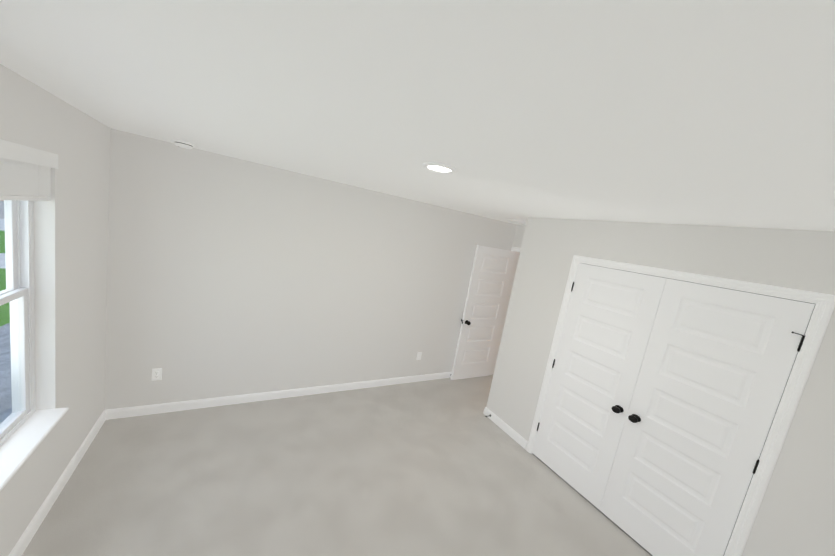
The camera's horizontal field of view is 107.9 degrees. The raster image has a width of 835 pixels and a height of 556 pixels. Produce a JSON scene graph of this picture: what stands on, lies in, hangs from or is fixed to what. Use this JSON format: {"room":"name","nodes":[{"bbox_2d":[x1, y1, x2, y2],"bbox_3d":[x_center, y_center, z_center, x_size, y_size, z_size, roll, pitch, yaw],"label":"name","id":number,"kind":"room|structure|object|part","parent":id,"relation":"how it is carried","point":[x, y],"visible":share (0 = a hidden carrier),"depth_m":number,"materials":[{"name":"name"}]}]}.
{"room":"empty bedroom","nodes":[
{"label":"empty bedroom","id":0,"kind":"room"},
{"bbox_2d":[0,64,110,555],"bbox_3d":[-1.720,0.415,0.924,0.160,2.440,3.850,5,9,-31],"label":"wall","id":1,"kind":"structure","parent":0,"point":[71,223],"depth_m":1.85,"materials":[{"name":"white paint"}]},
{"bbox_2d":[0,323,11,423],"bbox_3d":[-2.955,1.530,0.824,1.888,0.840,10.200,5,9,-31],"label":"porch roof","id":2,"kind":"structure","parent":1,"relation":"attached to","point":[6,377],"depth_m":2.92,"materials":[{"name":"grey"}]},
{"bbox_2d":[0,139,57,445],"bbox_3d":[-1.954,0.148,1.361,0.174,1.520,0.870,5,9,-31],"label":"window unit","id":3,"kind":"structure","parent":1,"relation":"in","point":[24,185],"depth_m":1.63,"materials":[{"name":"white plastic"}]},
{"bbox_3d":[-1.952,-0.196,1.278,0.006,0.686,0.728,5,9,-31],"label":"sash glass","id":4,"kind":"part","parent":3,"relation":"part of","materials":[{"name":"clear glass"}]},
{"bbox_3d":[-2.041,0.503,1.397,0.006,0.690,0.728,5,9,-31],"label":"sash glass","id":5,"kind":"part","parent":3,"relation":"part of","materials":[{"name":"clear glass"}]},
{"bbox_3d":[-2.041,0.502,1.397,0.028,0.750,0.798,5,9,-31],"label":"sash","id":6,"kind":"part","parent":3,"relation":"part of","materials":[{"name":"white plastic"}]},
{"bbox_3d":[-1.994,0.145,1.337,0.080,1.520,0.870,5,9,-31],"label":"frame","id":7,"kind":"part","parent":3,"relation":"part of","materials":[{"name":"white plastic"}]},
{"bbox_2d":[0,139,57,200],"bbox_3d":[-1.809,-0.462,1.297,0.080,0.260,0.862,5,9,-31],"label":"blind","id":8,"kind":"object","parent":3,"relation":"attached to","point":[16,183],"depth_m":1.45,"materials":[{"name":"white"}]},
{"bbox_2d":[0,407,68,490],"bbox_3d":[-2.030,0.904,1.502,0.138,0.020,0.869,5,9,-31],"label":"window sill","id":9,"kind":"structure","parent":1,"relation":"attached to","point":[21,443],"depth_m":1.62,"materials":[{"name":"white paint"}]},
{"bbox_2d":[9,409,108,555],"bbox_3d":[-1.840,1.569,1.131,0.014,0.090,3.540,5,9,-31],"label":"baseboard","id":10,"kind":"structure","parent":1,"relation":"attached to","point":[22,543],"depth_m":1.93,"materials":[{"name":"white paint"}]},
{"bbox_2d":[104,128,516,409],"bbox_3d":[-0.662,0.196,3.698,4.800,2.440,0.120,5,9,-31],"label":"wall","id":11,"kind":"structure","parent":0,"point":[229,276],"depth_m":3.07,"materials":[{"name":"white paint"}]},
{"bbox_2d":[152,368,161,380],"bbox_3d":[-2.386,0.883,2.781,0.070,0.114,0.010,5,9,-31],"label":"duplex electrical outlet","id":12,"kind":"object","parent":11,"relation":"attached to","point":[156,374],"visible":1,"depth_m":2.78,"materials":[{"name":"white plastic"}]},
{"bbox_2d":[103,372,451,419],"bbox_3d":[-0.817,1.357,3.812,4.500,0.090,0.014,5,9,-31],"label":"baseboard","id":13,"kind":"structure","parent":11,"relation":"attached to","point":[117,413],"depth_m":3.26,"materials":[{"name":"white paint"}]},
{"bbox_2d":[416,352,421,359],"bbox_3d":[0.026,1.091,4.238,0.070,0.114,0.018,5,9,-31],"label":"electrical outlet plate","id":14,"kind":"object","parent":11,"relation":"attached to","point":[419,354],"visible":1,"depth_m":4.24,"materials":[{"name":"white plastic"}]},
{"bbox_2d":[22,375,650,555],"bbox_3d":[0.045,1.830,2.303,4.800,0.120,3.850,5,9,-31],"label":"floor","id":15,"kind":"structure","parent":0,"point":[442,467],"depth_m":2.38,"materials":[{"name":"carpet"}]},
{"bbox_2d":[0,0,834,230],"bbox_3d":[0.473,-0.668,1.942,4.800,0.120,3.850,5,9,-31],"label":"ceiling","id":16,"kind":"structure","parent":0,"point":[708,112],"depth_m":0.87,"materials":[{"name":"white paint"}]},
{"bbox_2d":[173,139,194,148],"bbox_3d":[-1.843,-1.048,2.394,0.136,0.041,0.136,5,9,-31],"label":"smoke detector","id":17,"kind":"object","parent":16,"relation":"attached to","point":[182,144],"visible":1,"depth_m":2.36,"materials":[{"name":"white plastic"}]},
{"bbox_2d":[423,162,455,172],"bbox_3d":[0.125,-0.631,1.748,0.196,0.013,0.196,5,9,-31],"label":"recessed light","id":18,"kind":"object","parent":16,"relation":"in","point":[451,168],"depth_m":1.72,"materials":[{"name":"white paint"}]},
{"bbox_3d":[0.125,-0.631,1.748,0.141,0.002,0.141,5,9,-31],"label":"ceiling light lens","id":19,"kind":"part","parent":18,"relation":"part of","materials":[{"name":"white plastic"}]},
{"bbox_2d":[506,219,525,223],"bbox_3d":[1.386,-0.757,4.106,0.380,0.011,0.200,5,9,-31],"label":"ceiling vent","id":20,"kind":"object","parent":16,"relation":"in","point":[518,221],"visible":0.77,"depth_m":4.03,"materials":[{"name":"white plastic"}]},
{"bbox_2d":[511,225,799,301],"bbox_3d":[2.256,0.749,3.332,0.120,2.440,3.850,5,9,-31],"label":"wall","id":21,"kind":"structure","parent":0,"point":[518,235],"depth_m":4.59,"materials":[{"name":"white paint"}]},
{"bbox_2d":[451,245,515,379],"bbox_3d":[0.995,0.555,4.571,0.764,2.018,0.035,5,9,-31],"label":"entry door","id":22,"kind":"structure","parent":21,"relation":"in","point":[490,277],"depth_m":4.54,"materials":[{"name":"white paint"}]},
{"bbox_2d":[490,247,520,374],"bbox_3d":[1.563,0.637,4.492,0.156,2.098,0.896,5,9,-31],"label":"door frame","id":23,"kind":"structure","parent":21,"relation":"attached to","point":[505,312],"depth_m":4.81,"materials":[{"name":"white paint"}]},
{"bbox_2d":[486,217,834,555],"bbox_3d":[1.758,0.783,2.504,0.120,2.440,2.690,5,9,-31],"label":"wall","id":24,"kind":"structure","parent":0,"point":[795,515],"depth_m":2.00,"materials":[{"name":"white paint"}]},
{"bbox_2d":[485,408,527,448],"bbox_3d":[1.004,1.715,3.491,0.014,0.090,0.624,5,9,-31],"label":"baseboard","id":25,"kind":"structure","parent":24,"relation":"attached to","point":[507,429],"depth_m":3.46,"materials":[{"name":"white paint"}]},
{"bbox_2d":[537,282,623,430],"bbox_3d":[1.506,0.875,2.726,0.071,1.582,0.681,5,9,-31],"label":"hardware piece","id":26,"kind":"object","parent":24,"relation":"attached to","point":[617,409],"visible":1,"depth_m":2.49,"materials":[{"name":"black metal"}]},
{"bbox_2d":[532,263,666,509],"bbox_3d":[1.554,0.915,2.742,0.035,2.018,0.699,5,9,-31],"label":"closet door","id":27,"kind":"structure","parent":24,"relation":"in","point":[607,327],"depth_m":2.68,"materials":[{"name":"white paint"}]},
{"bbox_2d":[526,255,834,555],"bbox_3d":[1.764,0.987,2.466,0.120,2.055,1.447,5,9,-31],"label":"door frame","id":28,"kind":"structure","parent":24,"relation":"attached to","point":[716,286],"depth_m":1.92,"materials":[{"name":"white paint"}]},
{"bbox_3d":[1.728,0.993,2.447,0.020,2.034,1.407,5,9,-31],"label":"closet jamb gap shadow","id":29,"kind":"part","parent":28,"relation":"part of","materials":[{"name":"white wood"}]},
{"bbox_2d":[600,278,814,555],"bbox_3d":[1.901,1.061,2.149,0.035,2.018,0.699,5,9,-31],"label":"closet door","id":30,"kind":"structure","parent":24,"relation":"in","point":[716,368],"depth_m":2.08,"materials":[{"name":"white paint"}]},
{"bbox_2d":[628,331,804,473],"bbox_3d":[1.872,1.023,2.101,0.071,1.592,0.681,5,9,-31],"label":"hardware piece","id":31,"kind":"object","parent":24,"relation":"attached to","point":[634,418],"visible":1,"depth_m":1.84,"materials":[{"name":"black metal"}]},
{"label":"outside","id":32,"kind":"structure","parent":0,"visible":0},
{"bbox_2d":[0,201,3,218],"bbox_3d":[-126.585,-14.607,-13.216,290.000,0.001,21.100,5,9,-31],"label":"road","id":33,"kind":"structure","parent":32,"point":[1,210],"depth_m":33.55,"materials":[{"name":"grey asphalt"}]},
{"bbox_2d":[0,230,4,252],"bbox_3d":[-115.224,-9.851,-32.640,290.000,0.001,9.300,5,9,-31],"label":"lawn","id":34,"kind":"structure","parent":32,"point":[2,239],"depth_m":19.99,"materials":[{"name":"green plant"}]},
{"bbox_2d":[0,219,4,230],"bbox_3d":[-119.448,-11.619,-25.419,290.000,0.001,7.800,5,9,-31],"label":"sidewalk","id":35,"kind":"structure","parent":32,"point":[3,226],"depth_m":25.17,"materials":[{"name":"grey concrete"}]},
{"bbox_2d":[0,253,5,267],"bbox_3d":[-111.939,-8.475,-38.256,290.000,0.001,4.000,5,9,-31],"label":"sidewalk","id":36,"kind":"structure","parent":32,"point":[2,262],"depth_m":15.90,"materials":[{"name":"grey concrete"}]},
{"bbox_2d":[0,268,9,325],"bbox_3d":[-95.391,-1.547,-66.548,290.000,0.001,63.000,5,9,-31],"label":"lawn","id":37,"kind":"structure","parent":32,"point":[6,312],"depth_m":10.85,"materials":[{"name":"green plant"}]}
]}

